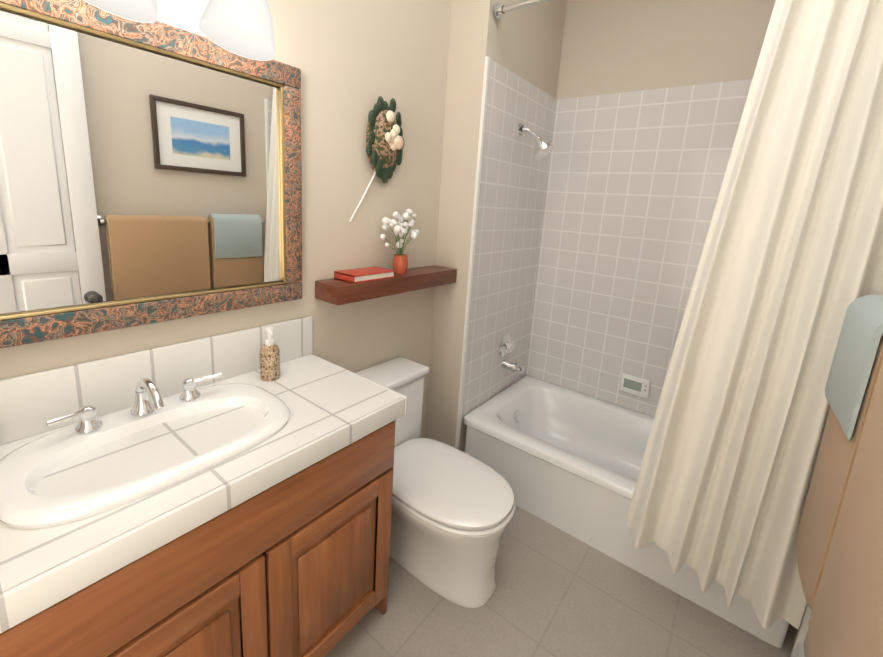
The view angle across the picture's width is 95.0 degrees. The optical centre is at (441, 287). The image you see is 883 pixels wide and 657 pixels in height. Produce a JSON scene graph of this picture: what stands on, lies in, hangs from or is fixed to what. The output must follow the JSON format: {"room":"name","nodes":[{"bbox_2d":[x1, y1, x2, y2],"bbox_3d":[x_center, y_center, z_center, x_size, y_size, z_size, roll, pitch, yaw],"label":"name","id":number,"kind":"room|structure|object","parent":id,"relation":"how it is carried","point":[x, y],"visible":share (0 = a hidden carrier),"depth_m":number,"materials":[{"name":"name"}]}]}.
{"room":"bathroom","nodes":[
{"label":"bathroom","id":0,"kind":"room"},
{"bbox_2d":[0,0,451,437],"bbox_3d":[-0.409,-0.319,1.530,0.100,2.720,2.890,12,15,36],"label":"wall","id":1,"kind":"structure","parent":0,"point":[352,60],"depth_m":1.51,"materials":[{"name":"beige paint"}]},
{"bbox_2d":[84,0,157,22],"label":"sconce","id":2,"kind":"object","parent":1,"relation":"attached to","point":[142,11],"depth_m":0.80,"materials":[{"name":"white glass"}]},
{"bbox_2d":[0,0,302,348],"bbox_3d":[-0.812,-0.251,0.896,0.028,0.735,1.128,12,15,36],"label":"mirror","id":3,"kind":"object","parent":1,"relation":"attached to","point":[150,173],"visible":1,"depth_m":0.98,"materials":[{"name":"clear glass"}]},
{"bbox_2d":[198,0,275,60],"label":"sconce","id":4,"kind":"object","parent":1,"relation":"attached to","point":[244,28],"depth_m":0.93,"materials":[{"name":"white glass"}]},
{"bbox_2d":[349,96,403,221],"bbox_3d":[-0.232,-0.492,1.566,0.069,0.478,0.255,12,15,36],"label":"decor","id":5,"kind":"object","parent":1,"relation":"attached to","point":[384,141],"visible":1,"depth_m":1.55,"materials":[{"name":"paint"}]},
{"bbox_2d":[315,265,456,305],"bbox_3d":[-0.194,-0.024,1.704,0.133,0.067,0.701,12,15,36],"label":"floating shelf","id":6,"kind":"object","parent":1,"relation":"attached to","point":[335,291],"visible":0.98,"depth_m":1.56,"materials":[{"name":"brown wood"}]},
{"bbox_2d":[334,266,394,283],"bbox_3d":[-0.294,-0.050,1.560,0.110,0.030,0.210,12,15,36],"label":"books","id":7,"kind":"object","parent":6,"relation":"on","point":[359,275],"visible":0.98,"depth_m":1.51,"materials":[{"name":"red paper"}]},
{"bbox_2d":[380,209,418,273],"bbox_3d":[-0.167,-0.190,1.677,0.115,0.271,0.195,12,15,36],"label":"vase","id":8,"kind":"object","parent":6,"relation":"on","point":[400,260],"visible":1,"depth_m":1.67,"materials":[{"name":"brown"}]},
{"bbox_2d":[425,0,566,451],"bbox_3d":[0.300,-0.413,2.196,0.200,2.720,0.760,12,15,36],"label":"wall","id":9,"kind":"structure","parent":0,"point":[525,43],"depth_m":1.91,"materials":[{"name":"beige paint"}]},
{"bbox_2d":[455,56,489,448],"bbox_3d":[0.132,0.004,1.912,0.016,2.000,0.016,12,15,36],"label":"trim","id":10,"kind":"structure","parent":9,"relation":"attached to","point":[475,215],"depth_m":1.86,"materials":[{"name":"white"}]},
{"bbox_2d":[461,59,556,418],"bbox_3d":[0.373,-0.197,2.181,0.008,1.685,0.748,12,15,36],"label":"wall tile","id":11,"kind":"structure","parent":9,"relation":"attached to","point":[513,183],"depth_m":2.11,"materials":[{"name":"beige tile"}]},
{"bbox_2d":[499,333,524,374],"bbox_3d":[0.409,0.377,2.282,0.130,0.215,0.146,12,15,36],"label":"tub valve","id":12,"kind":"object","parent":11,"relation":"attached to","point":[506,346],"visible":1,"depth_m":2.28,"materials":[{"name":"silver metal"}]},
{"bbox_2d":[517,123,553,157],"bbox_3d":[0.462,-0.721,1.982,0.188,0.170,0.100,12,15,36],"label":"shower head","id":13,"kind":"object","parent":11,"relation":"attached to","point":[543,147],"visible":1,"depth_m":1.96},
{"bbox_2d":[325,505,793,656],"bbox_3d":[0.165,1.184,1.319,1.775,0.060,2.890,12,15,36],"label":"floor","id":14,"kind":"structure","parent":0,"point":[557,592],"depth_m":1.41,"materials":[{"name":"tile"}]},
{"bbox_2d":[0,316,406,656],"bbox_3d":[-0.682,0.686,0.959,0.488,0.955,1.204,12,15,36],"label":"bathroom vanity","id":15,"kind":"object","parent":14,"relation":"on","point":[214,496],"visible":1,"depth_m":0.91,"materials":[{"name":"white tile"}]},
{"bbox_2d":[259,327,279,380],"bbox_3d":[-0.534,0.205,1.263,0.069,0.167,0.060,12,15,36],"label":"soap dispenser","id":16,"kind":"object","parent":15,"relation":"on","point":[269,355],"visible":1,"depth_m":1.25,"materials":[{"name":"stone"}]},
{"bbox_2d":[355,356,514,607],"bbox_3d":[-0.059,0.737,1.590,0.728,0.675,0.424,12,15,36],"label":"toilet","id":17,"kind":"object","parent":14,"relation":"on","point":[453,509],"visible":0.67,"depth_m":1.46,"materials":[{"name":"white ceramic"}]},
{"bbox_2d":[464,376,789,647],"bbox_3d":[0.847,0.889,1.976,1.339,0.335,0.736,12,15,36],"label":"bathtub","id":18,"kind":"object","parent":14,"relation":"on","point":[566,460],"visible":0.54,"depth_m":1.86,"materials":[{"name":"white ceramic"}]},
{"bbox_2d":[556,0,775,98],"bbox_3d":[1.105,-0.346,2.127,1.575,2.720,0.100,12,15,36],"label":"wall","id":19,"kind":"structure","parent":0,"point":[614,46],"depth_m":1.97,"materials":[{"name":"beige paint"}]},
{"bbox_2d":[526,79,751,416],"bbox_3d":[1.138,-0.125,2.067,1.359,1.685,0.008,12,15,36],"label":"wall tile","id":20,"kind":"structure","parent":19,"relation":"attached to","point":[635,181],"depth_m":2.17,"materials":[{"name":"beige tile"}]},
{"bbox_2d":[619,373,650,398],"bbox_3d":[1.057,0.538,2.214,0.150,0.104,0.023,12,15,36],"label":"clock","id":21,"kind":"object","parent":20,"relation":"attached to","point":[635,385],"visible":1,"depth_m":2.20,"materials":[{"name":"white plastic"}]},
{"bbox_2d":[793,622,809,656],"bbox_3d":[0.913,-0.029,0.543,0.100,2.720,2.890,12,15,36],"label":"wall","id":22,"kind":"structure","parent":0,"point":[805,644],"depth_m":1.26,"materials":[{"name":"beige paint"}]},
{"bbox_2d":[494,0,552,18],"bbox_3d":[0.774,-1.046,1.303,1.366,0.056,0.056,12,15,36],"label":"curtain rod","id":23,"kind":"object","parent":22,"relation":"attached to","point":[499,10],"visible":1,"depth_m":1.65,"materials":[{"name":"silver metal"}]},
{"bbox_2d":[625,0,882,628],"bbox_3d":[0.982,0.018,1.221,0.527,2.060,0.201,12,15,36],"label":"shower curtain","id":24,"kind":"object","parent":23,"relation":"hanging from","point":[789,269],"visible":0.96,"depth_m":1.21,"materials":[{"name":"fabric"}]},
{"bbox_2d":[794,641,804,656],"bbox_3d":[0.552,1.294,0.545,0.012,0.090,1.926,12,15,36],"label":"baseboard","id":25,"kind":"structure","parent":22,"relation":"attached to","point":[799,651],"depth_m":1.27,"materials":[{"name":"white"}]},
{"bbox_2d":[790,603,811,656],"bbox_3d":[1.204,0.240,1.111,0.016,2.000,0.016,12,15,36],"label":"trim","id":26,"kind":"structure","parent":22,"relation":"attached to","point":[802,631],"depth_m":1.28,"materials":[{"name":"white"}]},
{"bbox_3d":[0.868,0.122,0.688,0.087,0.052,0.927,12,15,36],"label":"bar","id":27,"kind":"object","parent":22,"relation":"attached to","visible":0},
{"bbox_2d":[796,334,882,610],"bbox_3d":[0.976,0.389,0.965,0.073,0.687,0.325,12,15,36],"label":"towel","id":28,"kind":"object","parent":27,"relation":"hanging from","point":[835,458],"visible":0.31,"depth_m":0.93,"materials":[{"name":"brown fabric"}]},
{"bbox_2d":[825,295,882,439],"bbox_3d":[0.991,0.175,0.920,0.106,0.282,0.305,12,15,36],"label":"towel","id":29,"kind":"object","parent":28,"relation":"on","point":[861,333],"visible":0.94,"depth_m":0.91,"materials":[{"name":"fabric"}]},
{"bbox_2d":[808,359,882,656],"bbox_3d":[0.714,0.454,0.631,0.080,0.714,0.485,12,15,36],"label":"towel","id":30,"kind":"object","parent":27,"relation":"hanging from","point":[846,618],"visible":1,"depth_m":0.72,"materials":[{"name":"brown fabric"}]}
]}

